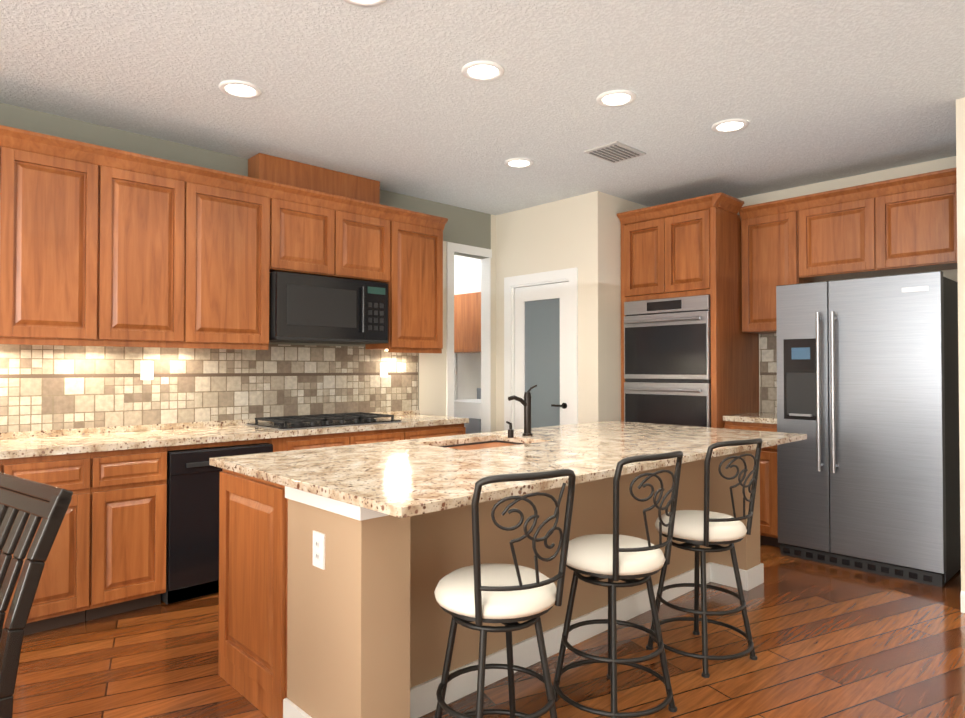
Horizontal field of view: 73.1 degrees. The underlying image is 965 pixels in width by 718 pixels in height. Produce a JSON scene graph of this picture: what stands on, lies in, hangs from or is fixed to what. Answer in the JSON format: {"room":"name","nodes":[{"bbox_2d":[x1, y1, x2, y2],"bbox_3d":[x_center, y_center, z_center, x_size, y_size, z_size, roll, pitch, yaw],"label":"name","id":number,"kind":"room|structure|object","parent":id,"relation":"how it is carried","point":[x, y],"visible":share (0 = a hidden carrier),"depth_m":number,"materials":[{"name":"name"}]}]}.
{"room":"kitchen","nodes":[
{"label":"kitchen","id":0,"kind":"room"},
{"bbox_2d":[0,102,495,431],"bbox_3d":[-2.718,-0.026,3.532,7.740,2.750,0.120,1,-1,-44],"label":"wall","id":1,"kind":"structure","parent":0,"point":[464,226],"depth_m":5.43,"materials":[{"name":"grey paint"}]},
{"bbox_2d":[0,125,19,343],"bbox_3d":[-2.695,-0.633,3.234,0.552,1.055,0.342,1,-1,-44],"label":"upper cabinet","id":2,"kind":"object","parent":1,"relation":"attached to","point":[9,136],"depth_m":3.28,"materials":[{"name":"brown wood"}]},
{"bbox_2d":[8,129,115,344],"bbox_3d":[-2.378,-0.629,3.534,0.565,1.055,0.342,1,-1,-44],"label":"upper cabinet","id":3,"kind":"object","parent":1,"relation":"attached to","point":[104,246],"depth_m":3.46,"materials":[{"name":"brown wood"}]},
{"bbox_2d":[116,149,199,347],"bbox_3d":[-2.053,-0.624,3.843,0.576,1.055,0.342,1,-1,-44],"label":"upper cabinet","id":4,"kind":"object","parent":1,"relation":"attached to","point":[158,199],"depth_m":3.77,"materials":[{"name":"brown wood"}]},
{"bbox_2d":[0,344,417,432],"bbox_3d":[-2.434,0.159,3.709,5.200,0.555,0.009,1,-1,-44],"label":"backsplash","id":5,"kind":"structure","parent":1,"relation":"attached to","point":[49,387],"depth_m":4.22,"materials":[{"name":"tile"}]},
{"bbox_2d":[141,361,153,379],"bbox_3d":[-2.079,0.072,4.034,0.072,0.116,0.010,1,-1,-44],"label":"electrical outlet","id":6,"kind":"object","parent":5,"relation":"attached to","point":[146,370],"visible":1,"depth_m":4.03,"materials":[{"name":"white plastic"}]},
{"bbox_2d":[380,363,387,376],"bbox_3d":[-0.796,0.090,5.253,0.072,0.116,0.010,1,-1,-44],"label":"electrical outlet","id":7,"kind":"object","parent":5,"relation":"attached to","point":[383,369],"visible":1,"depth_m":5.25,"materials":[{"name":"white plastic"}]},
{"bbox_2d":[180,167,275,348],"bbox_3d":[-1.716,-0.619,4.164,0.599,1.055,0.342,1,-1,-44],"label":"upper cabinet","id":8,"kind":"object","parent":1,"relation":"attached to","point":[238,212],"depth_m":4.09,"materials":[{"name":"brown wood"}]},
{"bbox_2d":[276,181,343,278],"bbox_3d":[-1.304,-0.863,4.559,0.537,0.555,0.342,1,-1,-44],"label":"upper cabinet","id":9,"kind":"object","parent":1,"relation":"attached to","point":[309,222],"depth_m":4.44,"materials":[{"name":"brown wood"}]},
{"bbox_2d":[269,271,387,344],"bbox_3d":[-1.138,-0.342,4.642,0.871,0.445,0.436,1,-1,-44],"label":"microwave","id":10,"kind":"object","parent":9,"relation":"attached to","point":[304,308],"visible":0.98,"depth_m":4.46,"materials":[{"name":"black"}]},
{"bbox_2d":[244,153,380,204],"bbox_3d":[-1.209,-1.225,4.766,0.969,0.306,0.182,1,-1,-44],"label":"upper cabinet","id":11,"kind":"object","parent":1,"relation":"attached to","point":[289,172],"depth_m":4.64,"materials":[{"name":"brown wood"}]},
{"bbox_2d":[344,197,391,284],"bbox_3d":[-1.003,-0.859,4.846,0.537,0.555,0.342,1,-1,-44],"label":"upper cabinet","id":12,"kind":"object","parent":1,"relation":"attached to","point":[367,225],"depth_m":4.77,"materials":[{"name":"brown wood"}]},
{"bbox_2d":[365,207,447,352],"bbox_3d":[-0.621,-0.603,5.205,0.517,1.055,0.342,1,-1,-44],"label":"upper cabinet","id":13,"kind":"object","parent":1,"relation":"attached to","point":[415,294],"depth_m":5.07,"materials":[{"name":"brown wood"}]},
{"bbox_2d":[446,242,491,432],"bbox_3d":[-0.156,0.178,5.954,0.545,2.415,0.136,1,-1,-44],"label":"trim","id":14,"kind":"structure","parent":1,"relation":"attached to","point":[452,248],"depth_m":6.10,"materials":[{"name":"white wood"}]},
{"bbox_2d":[454,255,480,399],"bbox_3d":[-0.029,0.034,7.495,0.100,2.750,1.920,1,-1,-44],"label":"wall","id":15,"kind":"structure","parent":0,"point":[467,274],"depth_m":7.56,"materials":[{"name":"white paint"}]},
{"bbox_2d":[454,353,456,399],"bbox_3d":[-0.507,0.345,7.905,0.020,2.140,0.580,1,-1,-44],"label":"door frame","id":16,"kind":"structure","parent":15,"relation":"attached to","point":[455,376],"depth_m":7.70,"materials":[{"name":"white wood"}]},
{"bbox_2d":[454,292,480,352],"bbox_3d":[-0.037,-0.396,7.204,0.320,0.640,1.040,1,-1,-44],"label":"wall cabinet","id":17,"kind":"object","parent":15,"relation":"attached to","point":[467,322],"visible":0.38,"depth_m":7.11,"materials":[{"name":"brown wood"}]},
{"bbox_2d":[0,544,964,717],"bbox_3d":[0.178,1.360,2.249,10.600,0.060,10.000,1,-1,-44],"label":"floor","id":18,"kind":"structure","parent":0,"point":[831,641],"depth_m":2.87,"materials":[{"name":"brown wood"}]},
{"bbox_2d":[0,458,23,641],"bbox_3d":[-2.571,0.905,3.132,0.462,0.875,0.618,1,-1,-44],"label":"base cabinet","id":19,"kind":"object","parent":18,"relation":"on","point":[10,466],"depth_m":3.06,"materials":[{"name":"brown wood"}]},
{"bbox_2d":[0,472,72,717],"bbox_3d":[-1.294,0.810,1.422,0.420,1.018,0.556,-1,-1,36],"label":"dining chair","id":20,"kind":"object","parent":18,"relation":"on","point":[34,502],"visible":1,"depth_m":1.50,"materials":[{"name":"black wood"}]},
{"bbox_2d":[20,450,107,635],"bbox_3d":[-2.315,0.909,3.375,0.487,0.875,0.618,1,-1,-44],"label":"base cabinet","id":21,"kind":"object","parent":18,"relation":"on","point":[106,557],"depth_m":3.24,"materials":[{"name":"brown wood"}]},
{"bbox_2d":[0,414,467,461],"bbox_3d":[-2.209,0.453,3.472,5.204,0.039,0.632,1,-1,-44],"label":"countertop","id":22,"kind":"structure","parent":21,"relation":"on","point":[47,445],"depth_m":3.72,"materials":[{"name":"beige stone"}]},
{"bbox_2d":[247,412,401,429],"bbox_3d":[-1.088,0.424,4.540,0.918,0.048,0.513,1,-1,-44],"label":"cooktop","id":23,"kind":"object","parent":22,"relation":"in","point":[312,421],"visible":1,"depth_m":4.40,"materials":[{"name":"black metal"}]},
{"bbox_2d":[108,446,171,615],"bbox_3d":[-2.073,0.913,3.605,0.426,0.875,0.618,1,-1,-44],"label":"base cabinet","id":24,"kind":"object","parent":18,"relation":"on","point":[137,479],"depth_m":3.43,"materials":[{"name":"brown wood"}]},
{"bbox_2d":[161,443,272,603],"bbox_3d":[-1.684,0.929,3.944,0.593,0.828,0.623,1,-1,-44],"label":"dishwasher","id":25,"kind":"object","parent":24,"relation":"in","point":[192,530],"visible":0.42,"depth_m":3.62,"materials":[{"name":"black metal"}]},
{"bbox_2d":[240,434,359,451],"bbox_3d":[-1.233,0.925,4.403,0.511,0.875,0.618,1,-1,-44],"label":"base cabinet","id":26,"kind":"object","parent":18,"relation":"on","point":[313,440],"depth_m":4.13,"materials":[{"name":"brown wood"}]},
{"bbox_2d":[360,426,415,443],"bbox_3d":[-0.930,0.929,4.691,0.572,0.875,0.618,1,-1,-44],"label":"base cabinet","id":27,"kind":"object","parent":18,"relation":"on","point":[366,436],"depth_m":4.53,"materials":[{"name":"brown wood"}]},
{"bbox_2d":[416,422,467,438],"bbox_3d":[-0.575,0.934,5.029,0.652,0.875,0.618,1,-1,-44],"label":"base cabinet","id":28,"kind":"object","parent":18,"relation":"on","point":[421,431],"depth_m":4.85,"materials":[{"name":"brown wood"}]},
{"bbox_2d":[454,388,480,433],"bbox_3d":[0.005,0.860,6.880,0.671,1.080,0.660,1,-1,-44],"label":"washer","id":29,"kind":"object","parent":18,"relation":"on","point":[470,409],"visible":0.12,"depth_m":6.56,"materials":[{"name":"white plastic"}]},
{"bbox_2d":[218,449,763,717],"bbox_3d":[0.285,0.905,3.362,2.870,0.884,1.104,1,-1,-44],"label":"kitchen island","id":30,"kind":"object","parent":18,"relation":"on","point":[359,626],"depth_m":2.48,"materials":[{"name":"beige paint"}]},
{"bbox_2d":[313,530,324,569],"bbox_3d":[-0.549,0.638,2.176,0.010,0.116,0.072,1,-1,-44],"label":"outlet","id":31,"kind":"object","parent":30,"relation":"attached to","point":[318,549],"visible":1,"depth_m":2.17,"materials":[{"name":"white plastic"}]},
{"bbox_2d":[209,421,806,520],"bbox_3d":[0.364,0.445,3.288,2.920,0.030,1.370,1,-1,-44],"label":"island countertop","id":32,"kind":"structure","parent":30,"relation":"on","point":[410,477],"depth_m":2.67,"materials":[{"name":"beige stone"}]},
{"bbox_2d":[437,437,524,448],"bbox_3d":[0.005,0.568,3.387,0.624,0.238,0.434,1,-1,-44],"label":"sink","id":33,"kind":"object","parent":32,"relation":"in","point":[482,442],"depth_m":3.61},
{"bbox_2d":[506,421,513,437],"bbox_3d":[0.150,0.388,3.589,0.049,0.093,0.034,1,-1,-44],"label":"soap dispenser","id":34,"kind":"object","parent":32,"relation":"on","point":[510,432],"visible":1,"depth_m":3.58,"materials":[{"name":"black metal"}]},
{"bbox_2d":[508,385,536,435],"bbox_3d":[0.227,0.291,3.692,0.191,0.290,0.060,1,-1,-44],"label":"faucet","id":35,"kind":"object","parent":32,"relation":"on","point":[526,402],"visible":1,"depth_m":3.70,"materials":[{"name":"black metal"}]},
{"bbox_2d":[434,469,575,717],"bbox_3d":[0.054,0.829,2.090,0.449,0.996,0.492,0,-1,-28],"label":"stool","id":36,"kind":"object","parent":18,"relation":"on","point":[509,596],"visible":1,"depth_m":1.97,"materials":[{"name":"beige"}]},
{"bbox_2d":[553,451,682,717],"bbox_3d":[0.512,0.836,2.497,0.449,0.996,0.492,1,-1,-36],"label":"stool","id":37,"kind":"object","parent":18,"relation":"on","point":[612,558],"visible":1,"depth_m":2.38,"materials":[{"name":"beige"}]},
{"bbox_2d":[617,192,758,427],"bbox_3d":[1.725,0.075,5.398,0.830,2.605,0.920,1,-1,-44],"label":"tall cabinet","id":38,"kind":"object","parent":18,"relation":"on","point":[689,352],"visible":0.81,"depth_m":5.12,"materials":[{"name":"brown wood"}]},
{"bbox_2d":[646,438,762,677],"bbox_3d":[1.003,0.842,2.951,0.449,0.996,0.492,1,-1,-32],"label":"stool","id":39,"kind":"object","parent":18,"relation":"on","point":[713,531],"visible":0.96,"depth_m":2.83,"materials":[{"name":"beige"}]},
{"bbox_2d":[723,412,780,546],"bbox_3d":[2.199,0.901,5.007,0.658,0.940,0.407,1,-1,-44],"label":"base cabinet","id":40,"kind":"object","parent":18,"relation":"on","point":[761,421],"visible":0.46,"depth_m":4.72,"materials":[{"name":"brown wood"}]},
{"bbox_2d":[776,271,960,586],"bbox_3d":[2.631,0.423,4.431,0.797,1.879,0.962,1,-1,-44],"label":"fridge","id":41,"kind":"object","parent":18,"relation":"on","point":[868,473],"visible":1,"depth_m":4.13,"materials":[{"name":"grey metal"}]},
{"bbox_2d":[0,0,964,214],"bbox_3d":[0.178,-1.460,2.292,10.600,0.080,10.000,1,-1,-44],"label":"ceiling","id":42,"kind":"structure","parent":0,"point":[388,95],"depth_m":3.34,"materials":[{"name":"paint"}]},
{"bbox_2d":[219,80,261,98],"bbox_3d":[-1.258,-1.397,3.382,0.210,0.010,0.210,1,-1,-44],"label":"recessed light","id":43,"kind":"object","parent":42,"relation":"in","point":[240,89],"visible":1,"depth_m":3.38,"materials":[{"name":"white"}]},
{"bbox_2d":[343,0,386,6],"bbox_3d":[-0.460,-1.411,2.498,0.210,0.010,0.210,1,-1,-44],"label":"recessed light","id":44,"kind":"object","parent":42,"relation":"in","point":[366,3],"visible":1,"depth_m":2.57,"materials":[{"name":"white plastic"}]},
{"bbox_2d":[462,61,503,80],"bbox_3d":[0.003,-1.401,3.173,0.210,0.010,0.210,1,-1,-44],"label":"recessed light","id":45,"kind":"object","parent":42,"relation":"in","point":[482,70],"visible":1,"depth_m":3.16,"materials":[{"name":"white"}]},
{"bbox_2d":[504,158,533,167],"bbox_3d":[0.258,-1.379,4.588,0.210,0.010,0.210,1,-1,-44],"label":"recessed light","id":46,"kind":"object","parent":42,"relation":"in","point":[519,162],"visible":0.98,"depth_m":4.57,"materials":[{"name":"white plastic"}]},
{"bbox_2d":[584,141,645,162],"bbox_3d":[0.889,-1.380,4.360,0.340,0.016,0.260,1,-1,-44],"label":"ceiling vent","id":47,"kind":"object","parent":42,"relation":"in","point":[614,152],"visible":0.98,"depth_m":4.34,"materials":[{"name":"grey metal"}]},
{"bbox_2d":[596,90,635,106],"bbox_3d":[0.718,-1.396,3.494,0.210,0.010,0.210,1,-1,-44],"label":"recessed light","id":48,"kind":"object","parent":42,"relation":"in","point":[615,98],"visible":1,"depth_m":3.49,"materials":[{"name":"white plastic"}]},
{"bbox_2d":[711,119,748,132],"bbox_3d":[1.478,-1.390,3.885,0.210,0.010,0.210,1,-1,-44],"label":"recessed light","id":49,"kind":"object","parent":42,"relation":"in","point":[728,125],"visible":1,"depth_m":3.87,"materials":[{"name":"white plastic"}]},
{"bbox_2d":[496,191,607,430],"bbox_3d":[0.533,0.008,5.809,0.110,2.750,1.300,1,-1,-44],"label":"wall","id":50,"kind":"structure","parent":0,"point":[582,233],"depth_m":5.46,"materials":[{"name":"beige paint"}]},
{"bbox_2d":[504,267,577,430],"bbox_3d":[0.541,0.311,5.783,0.128,2.145,0.850,1,-1,-44],"label":"door frame","id":51,"kind":"structure","parent":50,"relation":"attached to","point":[569,275],"depth_m":5.80,"materials":[{"name":"white wood"}]},
{"bbox_2d":[515,282,568,429],"bbox_3d":[0.516,0.357,5.759,0.096,2.028,0.640,1,-1,-44],"label":"pantry door","id":52,"kind":"structure","parent":50,"relation":"in","point":[542,337],"depth_m":5.77,"materials":[{"name":"white"}]},
{"bbox_2d":[608,194,647,420],"bbox_3d":[1.328,0.008,5.750,0.940,2.750,0.120,1,-1,-44],"label":"wall","id":53,"kind":"structure","parent":0,"point":[616,205],"depth_m":5.47,"materials":[{"name":"beige paint"}]},
{"bbox_2d":[737,156,957,412],"bbox_3d":[2.835,-0.005,4.933,0.120,2.750,9.800,1,-1,-44],"label":"wall","id":54,"kind":"structure","parent":0,"point":[906,171],"depth_m":4.88,"materials":[{"name":"beige paint"}]},
{"bbox_2d":[760,333,776,412],"bbox_3d":[2.445,0.105,5.247,0.009,0.660,0.415,1,-1,-44],"label":"backsplash","id":55,"kind":"structure","parent":54,"relation":"attached to","point":[768,372],"depth_m":5.34,"materials":[{"name":"tile"}]},
{"bbox_2d":[739,195,818,333],"bbox_3d":[2.347,-0.705,5.110,0.342,0.985,0.497,1,-1,-44],"label":"upper cabinet","id":56,"kind":"object","parent":54,"relation":"attached to","point":[773,233],"depth_m":5.01,"materials":[{"name":"brown wood"}]},
{"bbox_2d":[807,185,874,281],"bbox_3d":[2.675,-0.905,4.768,0.342,0.595,0.574,1,-1,-44],"label":"upper cabinet","id":57,"kind":"object","parent":54,"relation":"attached to","point":[834,218],"depth_m":4.68,"materials":[{"name":"brown wood"}]},
{"bbox_2d":[863,167,957,275],"bbox_3d":[2.997,-0.911,4.429,0.342,0.595,0.604,1,-1,-44],"label":"upper cabinet","id":58,"kind":"object","parent":54,"relation":"attached to","point":[904,225],"depth_m":4.34,"materials":[{"name":"brown wood"}]},
{"bbox_2d":[956,98,964,590],"bbox_3d":[4.000,-0.048,2.075,0.130,2.750,4.050,1,-1,-44],"label":"wall","id":59,"kind":"structure","parent":0,"point":[960,139],"depth_m":3.49,"materials":[{"name":"beige paint"}]},
{"bbox_2d":[960,591,964,612],"bbox_3d":[3.947,1.271,2.005,0.016,0.110,4.050,1,-1,-44],"label":"baseboard","id":60,"kind":"structure","parent":59,"relation":"attached to","point":[962,595],"depth_m":3.45,"materials":[{"name":"white"}]}
]}

